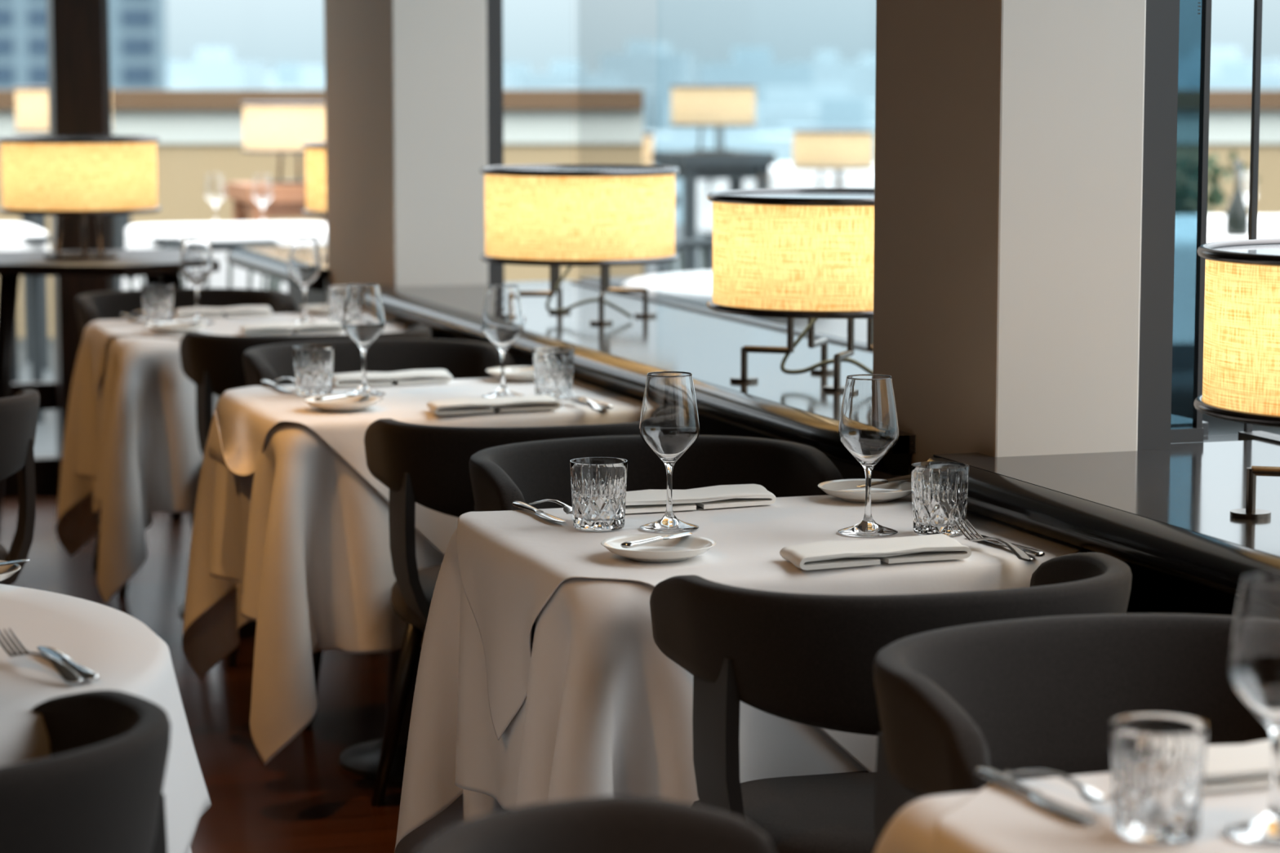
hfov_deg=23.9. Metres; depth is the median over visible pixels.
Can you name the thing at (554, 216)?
lamp
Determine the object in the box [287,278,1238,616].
wall
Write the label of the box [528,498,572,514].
fork
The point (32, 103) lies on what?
lamp
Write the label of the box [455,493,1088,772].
tablecloth
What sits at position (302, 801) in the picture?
floor
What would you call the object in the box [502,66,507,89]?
building
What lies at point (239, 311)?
folded napkin
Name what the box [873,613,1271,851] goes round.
barrel chair
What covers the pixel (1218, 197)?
plant
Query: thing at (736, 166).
table
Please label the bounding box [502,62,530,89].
building
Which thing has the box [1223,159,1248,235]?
bottle
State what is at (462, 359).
barrel chair
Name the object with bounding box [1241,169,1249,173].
wine glass
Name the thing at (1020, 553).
fork
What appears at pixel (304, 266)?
wine glass
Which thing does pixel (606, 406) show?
knife
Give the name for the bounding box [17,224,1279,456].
ground
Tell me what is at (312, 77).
building
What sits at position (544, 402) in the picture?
folded napkin
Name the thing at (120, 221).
lamp stand
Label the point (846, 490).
plate
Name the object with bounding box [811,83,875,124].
building
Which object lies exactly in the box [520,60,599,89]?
building
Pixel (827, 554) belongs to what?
folded napkin
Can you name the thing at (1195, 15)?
window
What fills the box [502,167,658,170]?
diffuser
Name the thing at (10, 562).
butter knife
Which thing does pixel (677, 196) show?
lamp stand
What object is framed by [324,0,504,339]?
column
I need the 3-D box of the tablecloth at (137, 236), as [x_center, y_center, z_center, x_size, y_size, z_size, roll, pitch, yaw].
[-1.664,-0.625,12.594,0.943,0.410,0.943,-2,7,-19]
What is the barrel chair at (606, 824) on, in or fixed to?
on the floor
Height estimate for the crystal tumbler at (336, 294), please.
0.098 m
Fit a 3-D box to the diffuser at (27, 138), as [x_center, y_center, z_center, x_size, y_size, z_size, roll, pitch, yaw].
[-1.659,-0.847,8.934,0.444,0.004,0.444,-2,7,-19]
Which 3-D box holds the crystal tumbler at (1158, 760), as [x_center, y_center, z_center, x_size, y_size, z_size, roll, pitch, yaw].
[0.451,0.306,2.630,0.084,0.098,0.084,1,7,10]
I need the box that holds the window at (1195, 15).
[927,0,1279,599]
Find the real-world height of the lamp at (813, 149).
0.359 m
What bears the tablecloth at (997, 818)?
on the tablecloth at (913, 829)
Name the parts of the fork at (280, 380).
handle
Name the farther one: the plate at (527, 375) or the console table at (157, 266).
the console table at (157, 266)
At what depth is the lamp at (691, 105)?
16.11 m
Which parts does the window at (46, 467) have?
rail, rail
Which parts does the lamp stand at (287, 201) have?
leg, leg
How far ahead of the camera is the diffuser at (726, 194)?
5.81 m
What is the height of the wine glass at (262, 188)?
0.225 m
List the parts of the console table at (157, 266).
leg, leg, leg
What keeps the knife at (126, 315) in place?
on the tablecloth at (101, 332)
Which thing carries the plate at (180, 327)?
on the tablecloth at (101, 332)
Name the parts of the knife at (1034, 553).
blade, handle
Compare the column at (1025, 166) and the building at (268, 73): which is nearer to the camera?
the column at (1025, 166)
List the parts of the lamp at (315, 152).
lamp shade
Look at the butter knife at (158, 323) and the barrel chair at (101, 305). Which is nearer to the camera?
the butter knife at (158, 323)
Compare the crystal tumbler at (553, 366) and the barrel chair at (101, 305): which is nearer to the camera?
the crystal tumbler at (553, 366)
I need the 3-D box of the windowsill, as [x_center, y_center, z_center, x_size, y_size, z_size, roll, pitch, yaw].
[-0.899,-0.510,9.599,0.634,0.066,1.150,-2,7,-19]
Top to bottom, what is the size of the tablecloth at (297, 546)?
0.651 m
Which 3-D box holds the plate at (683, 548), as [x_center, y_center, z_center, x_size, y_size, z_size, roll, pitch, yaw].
[0.025,0.168,4.115,0.157,0.020,0.157,-2,7,-19]
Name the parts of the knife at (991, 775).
handle, blade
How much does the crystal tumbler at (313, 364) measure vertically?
0.098 m
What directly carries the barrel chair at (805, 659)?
on the floor
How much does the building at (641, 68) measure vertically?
64.297 m
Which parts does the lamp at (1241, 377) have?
lamp shade, leg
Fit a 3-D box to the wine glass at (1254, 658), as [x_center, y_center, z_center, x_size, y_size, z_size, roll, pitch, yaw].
[0.553,0.244,2.620,0.087,0.225,0.087,-5,8,-36]
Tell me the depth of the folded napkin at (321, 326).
7.55 m
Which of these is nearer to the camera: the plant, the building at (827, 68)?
the plant
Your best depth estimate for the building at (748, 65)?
300.89 m
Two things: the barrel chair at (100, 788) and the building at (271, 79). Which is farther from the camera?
the building at (271, 79)
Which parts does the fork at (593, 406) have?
handle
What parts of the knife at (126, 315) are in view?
handle, blade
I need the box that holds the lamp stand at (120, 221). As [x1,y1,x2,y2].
[21,213,130,369]
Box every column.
[46,0,114,478]
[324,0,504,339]
[871,0,1179,482]
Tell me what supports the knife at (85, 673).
on the table overlay at (126, 655)
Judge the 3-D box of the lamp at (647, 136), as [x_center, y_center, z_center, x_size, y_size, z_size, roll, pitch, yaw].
[-0.149,-1.568,18.004,0.475,0.359,0.475,-3,7,-21]
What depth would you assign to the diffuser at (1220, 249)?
4.10 m
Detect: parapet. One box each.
[0,89,643,337]
[1207,89,1279,214]
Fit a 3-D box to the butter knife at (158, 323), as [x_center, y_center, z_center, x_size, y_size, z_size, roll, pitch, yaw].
[-1.167,-0.263,7.599,0.021,0.008,0.150,5,9,37]
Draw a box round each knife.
[0,559,29,565]
[36,646,99,681]
[120,313,142,320]
[152,320,197,325]
[261,379,292,391]
[314,392,370,401]
[511,365,533,370]
[511,501,565,522]
[573,396,613,408]
[620,532,692,548]
[856,474,911,487]
[970,533,1044,557]
[974,766,1095,821]
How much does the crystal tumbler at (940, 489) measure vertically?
0.098 m
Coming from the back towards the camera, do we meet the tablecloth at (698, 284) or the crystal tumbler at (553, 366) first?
the tablecloth at (698, 284)
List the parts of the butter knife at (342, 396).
handle, blade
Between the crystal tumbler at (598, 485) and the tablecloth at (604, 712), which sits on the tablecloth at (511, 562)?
the crystal tumbler at (598, 485)
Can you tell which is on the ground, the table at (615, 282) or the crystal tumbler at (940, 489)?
the table at (615, 282)
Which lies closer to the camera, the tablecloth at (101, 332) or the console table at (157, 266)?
the tablecloth at (101, 332)
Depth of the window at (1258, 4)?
4.89 m
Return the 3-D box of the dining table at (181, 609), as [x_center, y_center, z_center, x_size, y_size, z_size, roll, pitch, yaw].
[-1.007,0.116,7.878,0.740,0.740,0.652,-2,7,-19]
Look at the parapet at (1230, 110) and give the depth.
15.93 m
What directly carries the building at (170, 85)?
on the city
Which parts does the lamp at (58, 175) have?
leg, lamp shade, leg, leg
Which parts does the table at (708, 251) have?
leg, leg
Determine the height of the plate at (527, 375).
0.020 m
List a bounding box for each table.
[0,248,219,529]
[11,235,50,422]
[122,227,183,244]
[178,603,257,624]
[338,647,421,782]
[578,275,711,307]
[652,150,775,274]
[703,179,712,271]
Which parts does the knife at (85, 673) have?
blade, handle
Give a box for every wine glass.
[179,235,214,324]
[204,173,226,229]
[251,173,273,230]
[287,236,321,323]
[342,283,385,395]
[480,284,524,397]
[639,371,699,532]
[837,373,899,537]
[1224,573,1279,846]
[1240,173,1249,207]
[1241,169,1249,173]
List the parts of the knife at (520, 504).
handle, blade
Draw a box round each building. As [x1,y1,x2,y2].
[166,47,266,89]
[166,57,172,62]
[166,81,197,89]
[266,71,275,75]
[266,75,300,89]
[275,63,301,87]
[300,65,324,89]
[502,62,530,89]
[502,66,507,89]
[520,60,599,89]
[584,74,660,132]
[600,40,684,132]
[650,102,792,224]
[656,43,693,84]
[697,47,813,108]
[759,87,818,132]
[777,97,875,163]
[795,50,861,102]
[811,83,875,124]
[859,53,875,102]
[1209,47,1279,75]
[1209,62,1279,89]
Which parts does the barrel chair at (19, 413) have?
seat, backrest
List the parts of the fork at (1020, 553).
handle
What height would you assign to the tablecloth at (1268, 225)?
0.410 m
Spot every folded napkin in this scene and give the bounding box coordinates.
[174,305,271,318]
[240,321,343,335]
[333,368,452,386]
[426,394,560,415]
[625,484,776,513]
[779,533,971,570]
[1203,739,1271,793]
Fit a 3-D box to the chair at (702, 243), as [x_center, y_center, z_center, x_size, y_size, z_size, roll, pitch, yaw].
[0.347,-0.246,10.752,0.556,0.819,0.551,-1,7,-9]
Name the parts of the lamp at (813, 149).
leg, lamp shade, leg, leg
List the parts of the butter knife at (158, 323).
handle, blade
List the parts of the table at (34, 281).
leg, leg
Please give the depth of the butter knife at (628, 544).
4.10 m
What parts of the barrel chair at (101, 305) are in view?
leg, leg, backrest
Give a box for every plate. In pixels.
[0,560,21,581]
[143,321,207,333]
[299,303,329,315]
[302,394,383,411]
[485,366,534,381]
[600,533,715,562]
[817,479,911,502]
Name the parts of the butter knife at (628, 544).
handle, blade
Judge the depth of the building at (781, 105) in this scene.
219.81 m
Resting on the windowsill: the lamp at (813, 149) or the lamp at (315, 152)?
the lamp at (315, 152)
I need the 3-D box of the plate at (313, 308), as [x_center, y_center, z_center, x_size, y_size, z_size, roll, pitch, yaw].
[-0.839,-0.315,8.149,0.157,0.020,0.157,-2,7,-19]
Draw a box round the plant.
[1207,149,1260,214]
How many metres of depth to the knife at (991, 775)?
2.76 m
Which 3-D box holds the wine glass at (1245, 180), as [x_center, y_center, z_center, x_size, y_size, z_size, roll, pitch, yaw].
[2.495,-0.927,12.432,0.087,0.225,0.087,-4,8,-30]
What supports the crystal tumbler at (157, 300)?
on the tablecloth at (101, 332)
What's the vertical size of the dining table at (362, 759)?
0.740 m
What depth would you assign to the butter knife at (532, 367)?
6.43 m
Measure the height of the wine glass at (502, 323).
0.225 m
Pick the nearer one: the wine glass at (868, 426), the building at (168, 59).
the wine glass at (868, 426)
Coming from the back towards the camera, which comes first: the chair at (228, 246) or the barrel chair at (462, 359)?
the chair at (228, 246)
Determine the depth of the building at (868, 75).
457.35 m
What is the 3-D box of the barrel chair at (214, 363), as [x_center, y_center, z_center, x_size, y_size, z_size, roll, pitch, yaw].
[-0.815,0.149,7.402,0.598,0.792,0.562,-2,7,-19]
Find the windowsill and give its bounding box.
[226,244,329,290]
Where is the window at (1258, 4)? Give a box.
[1204,0,1262,435]
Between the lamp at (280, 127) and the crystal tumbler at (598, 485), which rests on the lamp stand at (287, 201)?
the lamp at (280, 127)
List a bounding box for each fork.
[0,628,83,683]
[129,311,143,315]
[272,377,295,386]
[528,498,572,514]
[558,385,601,410]
[954,519,1033,561]
[1002,769,1112,803]
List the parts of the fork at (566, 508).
handle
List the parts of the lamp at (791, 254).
leg, lamp shade, leg, leg, leg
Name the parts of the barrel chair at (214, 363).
leg, backrest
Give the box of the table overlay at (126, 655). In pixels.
[0,583,211,852]
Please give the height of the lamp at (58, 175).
0.359 m
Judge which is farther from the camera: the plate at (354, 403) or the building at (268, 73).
the building at (268, 73)
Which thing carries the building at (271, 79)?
on the city
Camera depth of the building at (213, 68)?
335.18 m
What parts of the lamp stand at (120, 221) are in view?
leg, leg, leg, leg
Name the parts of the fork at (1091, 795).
handle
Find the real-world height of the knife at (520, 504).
0.008 m
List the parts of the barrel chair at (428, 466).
leg, seat, backrest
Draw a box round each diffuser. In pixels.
[26,137,120,138]
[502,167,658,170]
[724,191,874,198]
[1214,244,1279,254]
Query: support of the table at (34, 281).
on the ground
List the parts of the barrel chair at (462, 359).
leg, backrest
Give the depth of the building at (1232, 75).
332.73 m
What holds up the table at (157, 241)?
on the ground
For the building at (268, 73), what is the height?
60.208 m
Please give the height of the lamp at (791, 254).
0.359 m
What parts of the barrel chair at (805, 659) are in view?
seat, backrest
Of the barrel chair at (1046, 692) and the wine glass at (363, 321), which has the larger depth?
the wine glass at (363, 321)
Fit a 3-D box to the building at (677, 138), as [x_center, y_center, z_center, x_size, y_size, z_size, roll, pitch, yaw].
[3.921,13.444,153.987,10.933,59.577,10.933,1,7,12]
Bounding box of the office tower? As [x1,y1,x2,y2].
[0,0,167,89]
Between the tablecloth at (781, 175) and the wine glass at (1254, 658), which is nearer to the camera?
the wine glass at (1254, 658)
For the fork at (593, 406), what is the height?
0.029 m
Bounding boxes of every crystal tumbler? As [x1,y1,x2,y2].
[141,284,173,323]
[293,344,334,395]
[328,285,346,324]
[533,346,573,398]
[569,457,627,531]
[911,461,969,536]
[1110,713,1208,843]
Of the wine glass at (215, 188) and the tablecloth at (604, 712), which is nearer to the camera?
the tablecloth at (604, 712)
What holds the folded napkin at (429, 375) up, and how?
on the table overlay at (247, 415)
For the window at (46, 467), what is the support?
in the wall
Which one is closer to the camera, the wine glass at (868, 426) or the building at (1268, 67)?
the wine glass at (868, 426)
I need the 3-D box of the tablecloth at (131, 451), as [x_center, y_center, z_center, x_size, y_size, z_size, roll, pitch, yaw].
[-1.012,0.062,7.875,0.931,0.651,0.848,-2,7,-19]
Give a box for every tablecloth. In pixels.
[0,222,50,251]
[55,319,407,604]
[90,312,410,394]
[122,221,327,293]
[182,395,639,765]
[394,528,1083,852]
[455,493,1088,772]
[622,270,866,343]
[697,163,875,231]
[874,791,976,852]
[935,773,1279,852]
[1206,214,1279,243]
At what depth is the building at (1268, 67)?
392.15 m
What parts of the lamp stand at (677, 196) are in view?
leg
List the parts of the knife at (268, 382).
handle, blade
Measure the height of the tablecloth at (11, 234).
0.150 m
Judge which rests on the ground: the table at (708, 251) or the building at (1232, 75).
the table at (708, 251)
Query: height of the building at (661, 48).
64.847 m
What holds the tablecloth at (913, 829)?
on the dining table
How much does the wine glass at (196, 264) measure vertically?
0.225 m
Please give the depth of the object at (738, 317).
6.43 m
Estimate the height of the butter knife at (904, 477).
0.008 m
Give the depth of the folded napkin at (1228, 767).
2.81 m
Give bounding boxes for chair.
[0,388,39,585]
[0,689,170,852]
[75,288,297,597]
[125,239,281,291]
[179,324,431,667]
[242,338,515,728]
[364,418,639,807]
[415,795,775,852]
[468,435,843,511]
[649,552,1132,852]
[659,238,712,273]
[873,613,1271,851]
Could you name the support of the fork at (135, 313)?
on the tablecloth at (131, 451)
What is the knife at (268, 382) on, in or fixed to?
on the table overlay at (247, 415)
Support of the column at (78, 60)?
on the floor
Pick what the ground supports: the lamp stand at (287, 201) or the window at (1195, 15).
the lamp stand at (287, 201)
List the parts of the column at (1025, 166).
steel post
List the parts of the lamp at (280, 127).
leg, lamp shade, leg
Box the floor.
[0,493,402,852]
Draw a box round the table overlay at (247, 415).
[208,377,642,555]
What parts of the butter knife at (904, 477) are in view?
blade, handle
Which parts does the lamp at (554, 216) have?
leg, leg, lamp shade, leg, leg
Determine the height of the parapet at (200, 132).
1.310 m
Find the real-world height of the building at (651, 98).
60.464 m
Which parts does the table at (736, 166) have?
leg, leg, leg, leg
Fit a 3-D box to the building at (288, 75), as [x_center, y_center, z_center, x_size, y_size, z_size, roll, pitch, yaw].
[-49.312,-20.524,429.321,9.778,61.650,9.778,0,7,-2]
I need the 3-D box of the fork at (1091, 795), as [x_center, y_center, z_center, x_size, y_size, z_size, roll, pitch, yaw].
[0.391,0.323,2.756,0.025,0.029,0.199,-3,8,-26]
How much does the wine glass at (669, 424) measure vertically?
0.225 m
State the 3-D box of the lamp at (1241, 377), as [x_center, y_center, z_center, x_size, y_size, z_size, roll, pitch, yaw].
[0.982,-0.059,4.037,0.475,0.359,0.475,6,9,39]
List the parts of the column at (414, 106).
steel post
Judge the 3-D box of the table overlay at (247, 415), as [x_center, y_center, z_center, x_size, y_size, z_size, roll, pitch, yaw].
[-0.439,0.111,6.137,0.870,0.345,0.735,-2,7,-19]
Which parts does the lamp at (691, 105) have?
leg, lamp shade, leg, leg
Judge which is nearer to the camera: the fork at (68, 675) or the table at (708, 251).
the fork at (68, 675)
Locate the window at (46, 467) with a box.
[2,381,59,496]
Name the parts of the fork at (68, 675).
handle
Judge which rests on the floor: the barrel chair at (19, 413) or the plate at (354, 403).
the barrel chair at (19, 413)
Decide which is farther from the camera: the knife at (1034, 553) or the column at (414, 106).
the column at (414, 106)
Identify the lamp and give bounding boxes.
[0,135,161,261]
[12,85,114,135]
[240,101,325,184]
[301,141,327,259]
[480,164,679,324]
[643,132,654,164]
[669,84,757,152]
[706,187,874,391]
[790,128,875,187]
[1193,238,1279,519]
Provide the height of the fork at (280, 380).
0.029 m
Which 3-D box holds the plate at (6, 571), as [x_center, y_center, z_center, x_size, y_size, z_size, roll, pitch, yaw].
[-0.879,0.194,3.902,0.157,0.020,0.157,-2,7,-19]
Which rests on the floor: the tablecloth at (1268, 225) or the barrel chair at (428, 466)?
the barrel chair at (428, 466)
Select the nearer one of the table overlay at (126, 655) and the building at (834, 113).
the table overlay at (126, 655)
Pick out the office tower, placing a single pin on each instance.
(137, 28)
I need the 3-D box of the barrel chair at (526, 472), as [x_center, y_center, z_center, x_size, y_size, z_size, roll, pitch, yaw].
[0.028,0.440,4.966,0.598,0.792,0.562,-2,7,-19]
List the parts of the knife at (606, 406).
handle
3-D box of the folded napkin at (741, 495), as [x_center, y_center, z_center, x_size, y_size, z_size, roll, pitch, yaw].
[0.078,0.109,4.602,0.278,0.020,0.106,-3,7,-22]
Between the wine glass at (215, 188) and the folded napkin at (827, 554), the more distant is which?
the wine glass at (215, 188)

